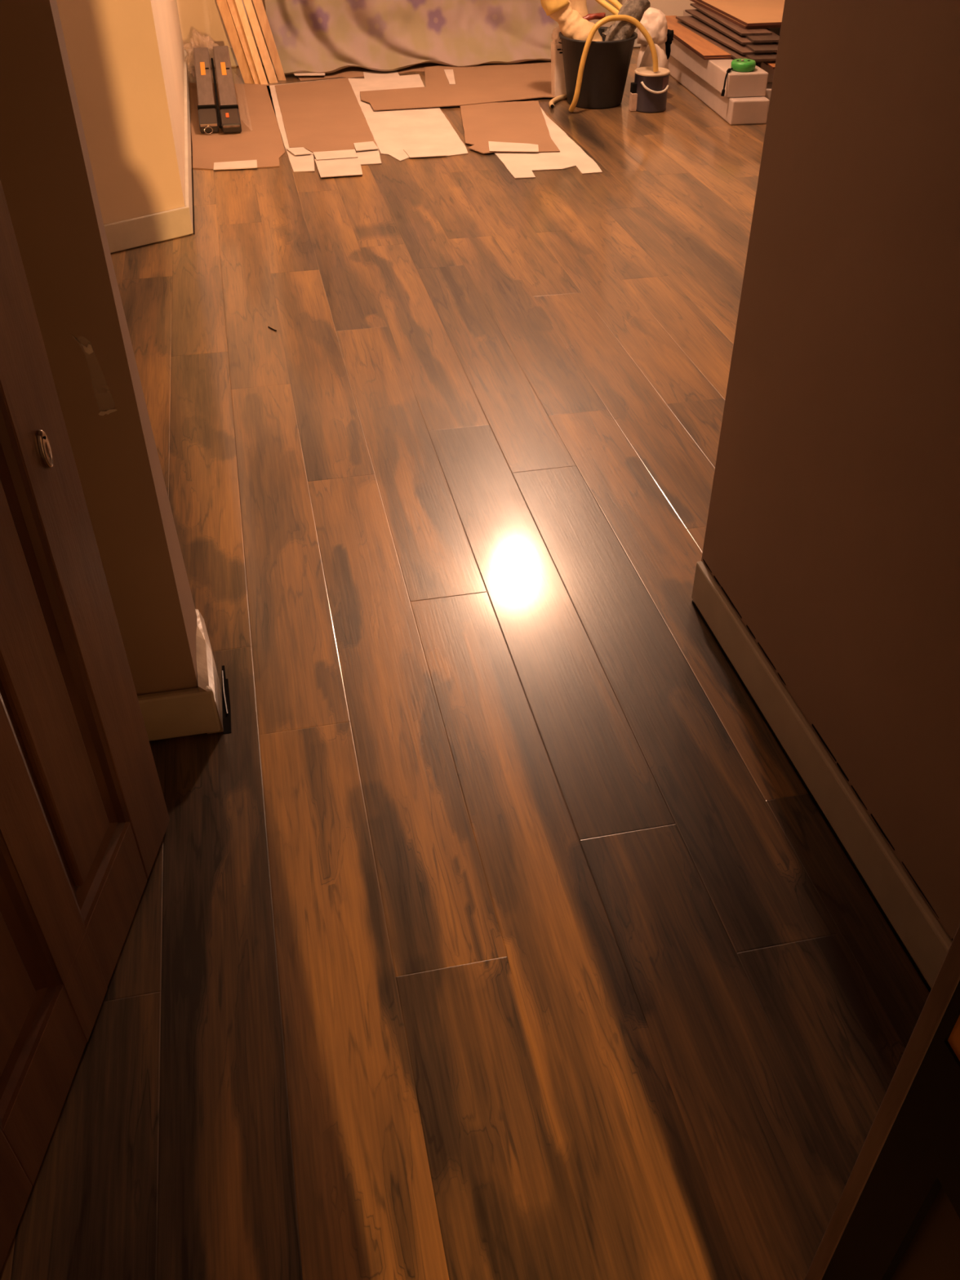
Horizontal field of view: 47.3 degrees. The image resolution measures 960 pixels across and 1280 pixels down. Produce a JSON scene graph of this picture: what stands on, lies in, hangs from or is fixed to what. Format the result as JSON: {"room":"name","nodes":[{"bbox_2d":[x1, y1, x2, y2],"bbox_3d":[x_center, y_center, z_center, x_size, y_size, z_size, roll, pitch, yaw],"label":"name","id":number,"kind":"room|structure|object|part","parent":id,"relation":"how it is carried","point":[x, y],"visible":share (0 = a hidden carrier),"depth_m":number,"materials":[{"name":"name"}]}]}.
{"room":"hallway","nodes":[
{"label":"hallway","id":0,"kind":"room"},
{"bbox_2d":[0,0,198,695],"bbox_3d":[-1.053,-0.777,1.167,1.122,2.400,0.228,-8,39,-9],"label":"wall","id":1,"kind":"structure","parent":0,"point":[46,177],"depth_m":1.47,"materials":[{"name":"paint"}]},
{"bbox_2d":[71,335,117,415],"bbox_3d":[-0.524,-0.361,1.494,0.036,0.120,0.002,-8,39,-9],"label":"scuff marks","id":2,"kind":"object","parent":1,"relation":"attached to","point":[88,349],"visible":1,"depth_m":1.47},
{"bbox_2d":[137,685,220,741],"bbox_3d":[-1.013,0.193,1.793,1.146,0.097,0.018,-8,39,-9],"label":"baseboard","id":3,"kind":"structure","parent":1,"relation":"attached to","point":[189,711],"depth_m":1.86,"materials":[{"name":"paint"}]},
{"bbox_2d":[195,608,223,733],"bbox_3d":[-0.491,0.045,1.968,0.032,0.110,0.246,-10,40,-12],"label":"baseboard reveal","id":4,"kind":"structure","parent":1,"relation":"attached to","point":[207,675],"depth_m":1.92,"materials":[{"name":"paint"}]},
{"bbox_2d":[221,665,231,733],"bbox_3d":[-0.459,0.105,1.982,0.015,0.001,0.188,-8,39,-9],"label":"trim","id":5,"kind":"structure","parent":1,"relation":"attached to","point":[226,717],"depth_m":1.96,"materials":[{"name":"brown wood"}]},
{"bbox_2d":[56,0,185,253],"bbox_3d":[-1.823,-3.013,3.966,1.112,2.400,3.400,-8,39,-9],"label":"wall","id":6,"kind":"structure","parent":0,"point":[126,57],"depth_m":3.61,"materials":[{"name":"paint"}]},
{"bbox_2d":[103,205,193,253],"bbox_3d":[-1.329,-1.343,3.716,0.774,0.095,0.012,-27,46,-30],"label":"baseboard","id":7,"kind":"object","parent":6,"relation":"attached to","point":[132,233],"visible":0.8,"depth_m":3.82,"materials":[{"name":"paint"}]},
{"bbox_2d":[183,48,192,226],"bbox_3d":[-1.326,-2.347,4.969,0.016,0.093,2.789,-8,39,-9],"label":"baseboard","id":8,"kind":"structure","parent":6,"relation":"attached to","point":[188,167],"depth_m":4.59,"materials":[{"name":"paint"}]},
{"bbox_2d":[189,88,195,234],"bbox_3d":[-1.274,-2.187,4.848,0.005,0.004,2.390,-8,39,-9],"label":"trim","id":9,"kind":"structure","parent":6,"relation":"attached to","point":[189,88],"depth_m":4.33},
{"bbox_2d":[176,0,695,68],"bbox_3d":[0.115,-4.362,5.642,6.000,2.400,0.100,-8,39,-9],"label":"wall","id":10,"kind":"structure","parent":0,"point":[201,21],"depth_m":5.97,"materials":[{"name":"paint"}]},
{"bbox_2d":[185,29,640,68],"bbox_3d":[0.672,-3.504,6.406,4.690,0.093,0.014,-8,39,-9],"label":"baseboard","id":11,"kind":"structure","parent":10,"relation":"attached to","point":[190,55],"depth_m":6.05,"materials":[{"name":"paint"}]},
{"bbox_2d":[0,47,931,1279],"bbox_3d":[0.342,-0.814,3.129,5.266,0.001,11.303,-8,39,-9],"label":"floor","id":12,"kind":"structure","parent":0,"point":[496,928],"depth_m":1.79,"materials":[{"name":"brown laminate"}]},
{"bbox_2d":[0,178,169,1272],"bbox_3d":[-0.529,-0.267,0.856,0.043,1.970,0.696,2,39,3],"label":"door","id":13,"kind":"structure","parent":12,"relation":"on","point":[84,816],"depth_m":1.30,"materials":[{"name":"brown wood"}]},
{"bbox_3d":[-0.539,0.203,1.061,0.018,0.720,0.187,2,39,3],"label":"panel","id":14,"kind":"part","parent":13,"relation":"part of","materials":[{"name":"brown wood"}]},
{"bbox_3d":[-0.531,0.203,1.061,0.017,0.720,0.187,2,39,3],"label":"moulding","id":15,"kind":"part","parent":13,"relation":"part of","materials":[{"name":"brown wood"}]},
{"bbox_3d":[-0.523,0.036,1.269,0.018,0.720,0.187,2,39,3],"label":"panel","id":16,"kind":"part","parent":13,"relation":"part of","materials":[{"name":"brown wood"}]},
{"bbox_3d":[-0.515,0.037,1.269,0.017,0.720,0.187,2,39,3],"label":"moulding","id":17,"kind":"part","parent":13,"relation":"part of","materials":[{"name":"brown wood"}]},
{"bbox_3d":[-0.530,0.451,1.431,0.035,0.130,0.454,2,39,3],"label":"rail","id":18,"kind":"part","parent":13,"relation":"part of","materials":[{"name":"brown wood"}]},
{"bbox_2d":[216,0,254,84],"bbox_3d":[-1.372,-3.422,5.620,0.050,0.979,0.516,-30,48,-32],"label":"batten","id":19,"kind":"object","parent":12,"relation":"on","point":[223,5],"visible":1,"depth_m":5.71,"materials":[{"name":"beige wood"}]},
{"bbox_2d":[189,82,285,169],"bbox_3d":[-1.166,-2.460,5.186,0.420,0.006,1.659,-8,39,-9],"label":"cardboard sheet","id":20,"kind":"object","parent":12,"relation":"on","point":[260,144],"visible":0.59,"depth_m":4.93,"materials":[{"name":"brown cardboard"}]},
{"bbox_2d":[193,47,218,133],"bbox_3d":[-1.332,-2.673,5.312,0.083,0.170,1.046,-8,39,-9],"label":"tool case","id":21,"kind":"object","parent":20,"relation":"on","point":[207,114],"visible":1,"depth_m":5.21,"materials":[{"name":"grey plastic"}]},
{"bbox_2d":[210,57,221,128],"bbox_3d":[-1.271,-2.641,5.278,0.012,0.126,0.882,-8,39,-9],"label":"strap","id":22,"kind":"object","parent":20,"relation":"on","point":[211,59],"visible":1,"depth_m":5.22,"materials":[{"name":"black fabric"}]},
{"bbox_2d":[213,45,241,133],"bbox_3d":[-1.232,-2.684,5.322,0.086,0.172,1.058,-8,39,-9],"label":"tool case","id":23,"kind":"object","parent":20,"relation":"on","point":[228,108],"visible":1,"depth_m":5.21,"materials":[{"name":"grey plastic"}]},
{"bbox_2d":[226,0,260,84],"bbox_3d":[-1.319,-3.413,5.634,0.055,0.953,0.521,-27,46,-30],"label":"batten","id":24,"kind":"object","parent":12,"relation":"on","point":[231,3],"visible":0.9,"depth_m":5.70,"materials":[{"name":"beige wood"}]},
{"bbox_2d":[234,0,267,84],"bbox_3d":[-1.284,-3.425,5.614,0.041,0.996,0.535,-25,45,-28],"label":"batten","id":25,"kind":"object","parent":12,"relation":"on","point":[259,68],"visible":1,"depth_m":5.70,"materials":[{"name":"beige wood"}]},
{"bbox_2d":[242,0,277,83],"bbox_3d":[-1.253,-3.454,5.621,0.048,1.030,0.514,-30,47,-32],"label":"batten","id":26,"kind":"object","parent":12,"relation":"on","point":[263,51],"visible":1,"depth_m":5.73,"materials":[{"name":"beige wood"}]},
{"bbox_2d":[252,0,285,80],"bbox_3d":[-1.241,-3.603,5.550,0.521,1.348,0.061,26,45,29],"label":"batten","id":27,"kind":"object","parent":12,"relation":"on","point":[258,4],"visible":1,"depth_m":5.75,"materials":[{"name":"beige wood"}]},
{"bbox_2d":[266,77,381,177],"bbox_3d":[-0.736,-2.437,5.151,0.436,0.012,1.794,-8,39,-9],"label":"cardboard sheet","id":28,"kind":"object","parent":12,"relation":"on","point":[325,119],"visible":1,"depth_m":5.04,"materials":[{"name":"brown cardboard"}]},
{"bbox_2d":[293,62,445,80],"bbox_3d":[-0.246,-3.160,6.046,1.594,0.019,0.360,-8,39,-9],"label":"cardboard sheet","id":29,"kind":"object","parent":12,"relation":"on","point":[348,72],"depth_m":5.96,"materials":[{"name":"brown cardboard"}]},
{"bbox_3d":[-0.920,-3.039,5.886,0.182,0.004,0.078,-2,39,-2],"label":"card strip","id":30,"kind":"part","parent":29,"relation":"part of","materials":[{"name":"white cardboard"}]},
{"bbox_2d":[347,70,467,161],"bbox_3d":[-0.253,-2.599,5.355,0.675,0.007,1.748,-8,39,-9],"label":"cardboard sheet","id":31,"kind":"object","parent":12,"relation":"on","point":[402,135],"visible":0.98,"depth_m":5.08,"materials":[{"name":"cardboard"}]},
{"bbox_2d":[360,60,554,111],"bbox_3d":[-0.048,-2.928,5.751,1.224,0.006,0.970,-8,39,-9],"label":"cardboard sheet","id":32,"kind":"object","parent":31,"relation":"on","point":[446,86],"visible":0.77,"depth_m":5.63,"materials":[{"name":"brown cardboard"}]},
{"bbox_2d":[264,0,616,75],"bbox_3d":[-0.168,-3.940,5.502,1.954,1.894,0.293,-7,39,-8],"label":"sheet","id":33,"kind":"object","parent":12,"relation":"on","point":[309,36],"visible":0.79,"depth_m":6.02,"materials":[{"name":"beige fabric"}]},
{"bbox_2d":[493,107,602,178],"bbox_3d":[0.214,-2.253,4.924,0.401,0.004,1.177,-8,39,-9],"label":"cardboard sheet","id":34,"kind":"object","parent":12,"relation":"on","point":[519,165],"visible":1,"depth_m":4.65,"materials":[{"name":"beige cardboard"}]},
{"bbox_2d":[460,100,559,154],"bbox_3d":[0.118,-2.379,5.070,0.400,0.008,0.922,-2,39,-3],"label":"cardboard sheet","id":35,"kind":"object","parent":34,"relation":"on","point":[517,126],"visible":1,"depth_m":5.03,"materials":[{"name":"brown cardboard"}]},
{"bbox_2d":[548,94,566,108],"bbox_3d":[0.395,-2.684,5.446,0.053,0.023,0.304,15,41,18],"label":"hose","id":36,"kind":"object","parent":12,"relation":"on","point":[561,97],"visible":0.83,"depth_m":5.42,"materials":[{"name":"beige plastic"}]},
{"bbox_2d":[551,26,567,98],"bbox_3d":[0.399,-2.856,5.421,0.103,0.320,0.082,-8,39,-9],"label":"paper roll","id":37,"kind":"object","parent":12,"relation":"on","point":[557,74],"visible":0.48,"depth_m":5.41,"materials":[{"name":"white paper"}]},
{"bbox_2d":[557,26,637,108],"bbox_3d":[0.566,-2.786,5.348,0.381,0.302,0.384,-8,39,-9],"label":"bucket","id":38,"kind":"object","parent":12,"relation":"on","point":[606,65],"visible":0.89,"depth_m":5.24,"materials":[{"name":"black plastic"}]},
{"bbox_2d":[540,0,602,41],"bbox_3d":[0.424,-2.985,5.182,0.380,0.482,0.154,11,40,13],"label":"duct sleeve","id":39,"kind":"object","parent":38,"relation":"in","point":[571,24],"visible":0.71,"depth_m":5.18,"materials":[{"name":"beige plastic"}]},
{"bbox_2d":[582,12,605,20],"bbox_3d":[0.524,-2.959,5.231,0.145,0.054,0.039,-8,39,-9],"label":"cable bundle","id":40,"kind":"object","parent":39,"relation":"in","point":[596,15],"visible":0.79,"depth_m":5.21,"materials":[{"name":"red plastic"}]},
{"bbox_2d":[568,0,588,17],"bbox_3d":[0.488,-3.068,5.303,0.105,0.406,0.179,-31,48,-33],"label":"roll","id":41,"kind":"object","parent":38,"relation":"on","point":[580,6],"visible":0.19,"depth_m":5.29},
{"bbox_2d":[595,0,618,14],"bbox_3d":[0.621,-2.997,5.203,0.228,0.146,0.037,19,43,22],"label":"pipe offcut","id":42,"kind":"object","parent":38,"relation":"in","point":[605,4],"visible":0.46,"depth_m":5.20,"materials":[{"name":"yellow plastic"}]},
{"bbox_2d":[602,24,613,37],"bbox_3d":[0.655,-2.929,5.302,0.124,0.092,0.140,-25,45,-28],"label":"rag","id":43,"kind":"object","parent":38,"relation":"in","point":[606,30],"visible":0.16,"depth_m":5.28,"materials":[{"name":"grey fabric"}]},
{"bbox_2d":[607,0,622,10],"bbox_3d":[0.638,-3.009,5.200,0.211,0.166,0.044,23,44,26],"label":"pipe offcut","id":44,"kind":"object","parent":38,"relation":"in","point":[618,5],"visible":0.39,"depth_m":5.19,"materials":[{"name":"yellow plastic"}]},
{"bbox_2d":[604,0,650,40],"bbox_3d":[0.682,-2.883,5.177,0.261,0.308,0.110,-18,42,-21],"label":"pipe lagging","id":45,"kind":"object","parent":38,"relation":"in","point":[620,29],"visible":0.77,"depth_m":5.13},
{"bbox_2d":[568,14,658,112],"bbox_3d":[0.637,-2.731,5.196,0.433,0.401,0.072,-9,40,-11],"label":"hose","id":46,"kind":"object","parent":12,"relation":"on","point":[634,21],"visible":1,"depth_m":5.13,"materials":[{"name":"yellow rubber"}]},
{"bbox_2d":[628,82,637,111],"bbox_3d":[0.739,-2.616,5.281,0.033,0.119,0.045,-8,39,-9],"label":"bottle","id":47,"kind":"object","parent":12,"relation":"on","point":[633,95],"visible":1,"depth_m":5.27,"materials":[{"name":"white plastic"}]},
{"bbox_3d":[0.739,-2.649,5.261,0.027,0.042,0.036,-8,39,-9],"label":"dark lid","id":48,"kind":"part","parent":47,"relation":"part of","materials":[{"name":"black plastic"}]},
{"bbox_2d":[634,66,670,112],"bbox_3d":[0.824,-2.648,5.280,0.170,0.170,0.182,-8,39,-9],"label":"tin","id":49,"kind":"object","parent":12,"relation":"on","point":[652,86],"visible":0.96,"depth_m":5.24,"materials":[{"name":"grey metal"}]},
{"bbox_3d":[0.822,-2.713,5.236,0.170,0.014,0.170,-8,39,-9],"label":"lid","id":50,"kind":"part","parent":49,"relation":"part of","materials":[{"name":"beige metal"}]},
{"bbox_3d":[0.836,-2.627,5.213,0.141,0.050,0.048,-8,39,-9],"label":"handle","id":51,"kind":"part","parent":49,"relation":"part of","materials":[{"name":"paint"}]},
{"bbox_2d":[636,7,668,69],"bbox_3d":[0.864,-2.976,5.524,0.178,0.375,0.155,-8,39,-9],"label":"plastic bag","id":52,"kind":"object","parent":12,"relation":"on","point":[654,20],"visible":0.56,"depth_m":5.41,"materials":[{"name":"white plastic"}]},
{"bbox_2d":[665,29,673,59],"bbox_3d":[0.946,-3.005,5.536,0.075,0.136,0.098,-8,39,-9],"label":"glove","id":53,"kind":"object","parent":52,"relation":"on","point":[670,33],"visible":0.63,"depth_m":5.51,"materials":[{"name":"black fabric"}]},
{"bbox_2d":[639,43,667,68],"bbox_3d":[0.857,-2.813,5.422,0.146,0.248,0.127,-8,39,-9],"label":"plastic bag","id":54,"kind":"object","parent":12,"relation":"on","point":[646,60],"visible":0.3,"depth_m":5.35,"materials":[{"name":"white plastic"}]},
{"bbox_2d":[667,55,769,124],"bbox_3d":[1.157,-2.870,5.610,0.175,0.103,1.400,-5,39,-6],"label":"pack","id":55,"kind":"object","parent":12,"relation":"on","point":[734,110],"visible":0.5,"depth_m":5.15},
{"bbox_2d":[670,37,768,97],"bbox_3d":[1.133,-2.985,5.590,0.190,0.100,1.400,-5,39,-6],"label":"pack","id":56,"kind":"object","parent":55,"relation":"on","point":[713,72],"visible":0.51,"depth_m":5.12},
{"bbox_2d":[673,35,733,59],"bbox_3d":[1.078,-3.108,5.655,0.150,0.009,1.050,-5,39,-6],"label":"board","id":57,"kind":"object","parent":56,"relation":"on","point":[675,37],"visible":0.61,"depth_m":5.25,"materials":[{"name":"brown wood"}]},
{"bbox_2d":[665,15,730,57],"bbox_3d":[1.076,-3.117,5.650,0.150,0.009,1.050,-5,39,-6],"label":"board","id":58,"kind":"object","parent":57,"relation":"on","point":[697,43],"visible":0.75,"depth_m":5.50,"materials":[{"name":"brown wood"}]},
{"bbox_2d":[720,58,755,96],"bbox_3d":[1.199,-2.597,5.064,0.112,0.132,0.189,16,42,20],"label":"reel","id":59,"kind":"object","parent":56,"relation":"on","point":[737,64],"visible":1,"depth_m":5.03,"materials":[{"name":"green plastic"}]},
{"bbox_2d":[764,82,772,109],"bbox_3d":[1.346,-3.018,5.796,0.180,0.100,1.400,-5,39,-5],"label":"pack","id":60,"kind":"object","parent":12,"relation":"on","point":[769,86],"visible":0.02,"depth_m":5.24},
{"bbox_2d":[683,9,774,83],"bbox_3d":[1.350,-3.174,5.829,0.180,0.100,1.400,-5,39,-5],"label":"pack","id":61,"kind":"object","parent":60,"relation":"on","point":[763,66],"visible":0.09,"depth_m":5.29},
{"bbox_2d":[763,52,777,69],"bbox_3d":[1.375,-3.030,5.557,0.160,0.009,1.200,-4,39,-5],"label":"board","id":62,"kind":"object","parent":61,"relation":"on","point":[771,64],"visible":0.14,"depth_m":5.14,"materials":[{"name":"brown wood"}]},
{"bbox_2d":[677,22,773,62],"bbox_3d":[1.218,-3.024,5.533,0.155,0.009,1.006,-6,39,-7],"label":"board","id":63,"kind":"object","parent":62,"relation":"on","point":[734,54],"visible":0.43,"depth_m":5.42,"materials":[{"name":"brown wood"}]},
{"bbox_2d":[743,52,777,61],"bbox_3d":[1.303,-3.009,5.498,0.155,0.009,0.958,-3,39,-4],"label":"board","id":64,"kind":"object","parent":63,"relation":"on","point":[769,56],"visible":0.25,"depth_m":5.16,"materials":[{"name":"brown wood"}]},
{"bbox_2d":[675,15,773,54],"bbox_3d":[1.226,-3.080,5.571,0.155,0.009,0.964,-7,39,-9],"label":"board","id":65,"kind":"object","parent":64,"relation":"on","point":[690,20],"visible":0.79,"depth_m":5.53,"materials":[{"name":"brown wood"}]},
{"bbox_2d":[742,42,777,52],"bbox_3d":[1.329,-3.063,5.534,0.155,0.009,0.904,-4,39,-4],"label":"board","id":66,"kind":"object","parent":65,"relation":"on","point":[766,47],"visible":0.29,"depth_m":5.23,"materials":[{"name":"brown wood"}]},
{"bbox_2d":[684,8,773,44],"bbox_3d":[1.266,-3.158,5.637,0.155,0.009,0.910,-6,39,-7],"label":"board","id":67,"kind":"object","parent":66,"relation":"on","point":[695,13],"visible":0.61,"depth_m":5.57,"materials":[{"name":"brown wood"}]},
{"bbox_2d":[743,27,779,42],"bbox_3d":[1.357,-3.142,5.600,0.155,0.009,0.856,-3,39,-3],"label":"board","id":68,"kind":"object","parent":67,"relation":"on","point":[774,37],"visible":0.21,"depth_m":5.31,"materials":[{"name":"brown wood"}]},
{"bbox_2d":[689,3,772,35],"bbox_3d":[1.291,-3.227,5.690,0.155,0.009,0.868,-5,39,-6],"label":"board","id":69,"kind":"object","parent":68,"relation":"on","point":[741,31],"visible":0.57,"depth_m":5.50,"materials":[{"name":"brown wood"}]},
{"bbox_2d":[767,27,780,44],"bbox_3d":[1.777,-3.339,6.049,0.400,0.284,1.000,-6,39,-7],"label":"pack","id":70,"kind":"object","parent":12,"relation":"on","point":[776,30],"visible":0.02,"depth_m":5.91},
{"bbox_2d":[689,0,781,28],"bbox_3d":[1.570,-3.376,5.856,0.700,0.013,1.000,-6,39,-8],"label":"board","id":71,"kind":"object","parent":70,"relation":"on","point":[710,9],"visible":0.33,"depth_m":5.57,"materials":[{"name":"brown wood"}]},
{"bbox_2d":[696,0,784,26],"bbox_3d":[1.574,-3.376,5.832,0.700,0.013,1.000,-6,39,-8],"label":"board","id":72,"kind":"object","parent":71,"relation":"on","point":[747,12],"visible":0.56,"depth_m":5.68,"materials":[{"name":"brown wood"}]},
{"bbox_2d":[804,924,959,1279],"bbox_3d":[0.442,0.181,0.297,0.035,1.976,0.768,-8,39,-9],"label":"door","id":73,"kind":"structure","parent":12,"relation":"on","point":[896,1214],"depth_m":0.91,"materials":[{"name":"brown wood"}]},
{"bbox_3d":[0.441,0.711,0.742,0.014,0.280,0.580,-8,39,-9],"label":"panel","id":74,"kind":"part","parent":73,"relation":"part of","materials":[{"name":"brown wood"}]},
{"bbox_3d":[0.440,0.170,0.308,0.034,1.972,0.580,-8,39,-9],"label":"rail","id":75,"kind":"part","parent":73,"relation":"part of","materials":[{"name":"brown wood"}]},
{"bbox_3d":[0.425,0.012,0.209,0.009,1.242,0.628,-8,39,-9],"label":"pane","id":76,"kind":"part","parent":73,"relation":"part of","materials":[{"name":"orange glass"}]},
{"bbox_2d":[701,0,959,941],"bbox_3d":[0.729,-0.344,0.619,0.123,2.400,2.262,-8,39,-9],"label":"wall","id":77,"kind":"structure","parent":0,"point":[833,531],"depth_m":1.51,"materials":[{"name":"paint"}]},
{"bbox_2d":[691,560,951,992],"bbox_3d":[0.666,0.567,1.323,0.014,0.090,2.252,-8,39,-9],"label":"baseboard","id":78,"kind":"structure","parent":77,"relation":"attached to","point":[918,929],"depth_m":1.72,"materials":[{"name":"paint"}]},
{"bbox_2d":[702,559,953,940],"bbox_3d":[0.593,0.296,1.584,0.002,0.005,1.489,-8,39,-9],"label":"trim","id":79,"kind":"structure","parent":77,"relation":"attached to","point":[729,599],"depth_m":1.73,"materials":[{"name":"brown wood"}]}
]}

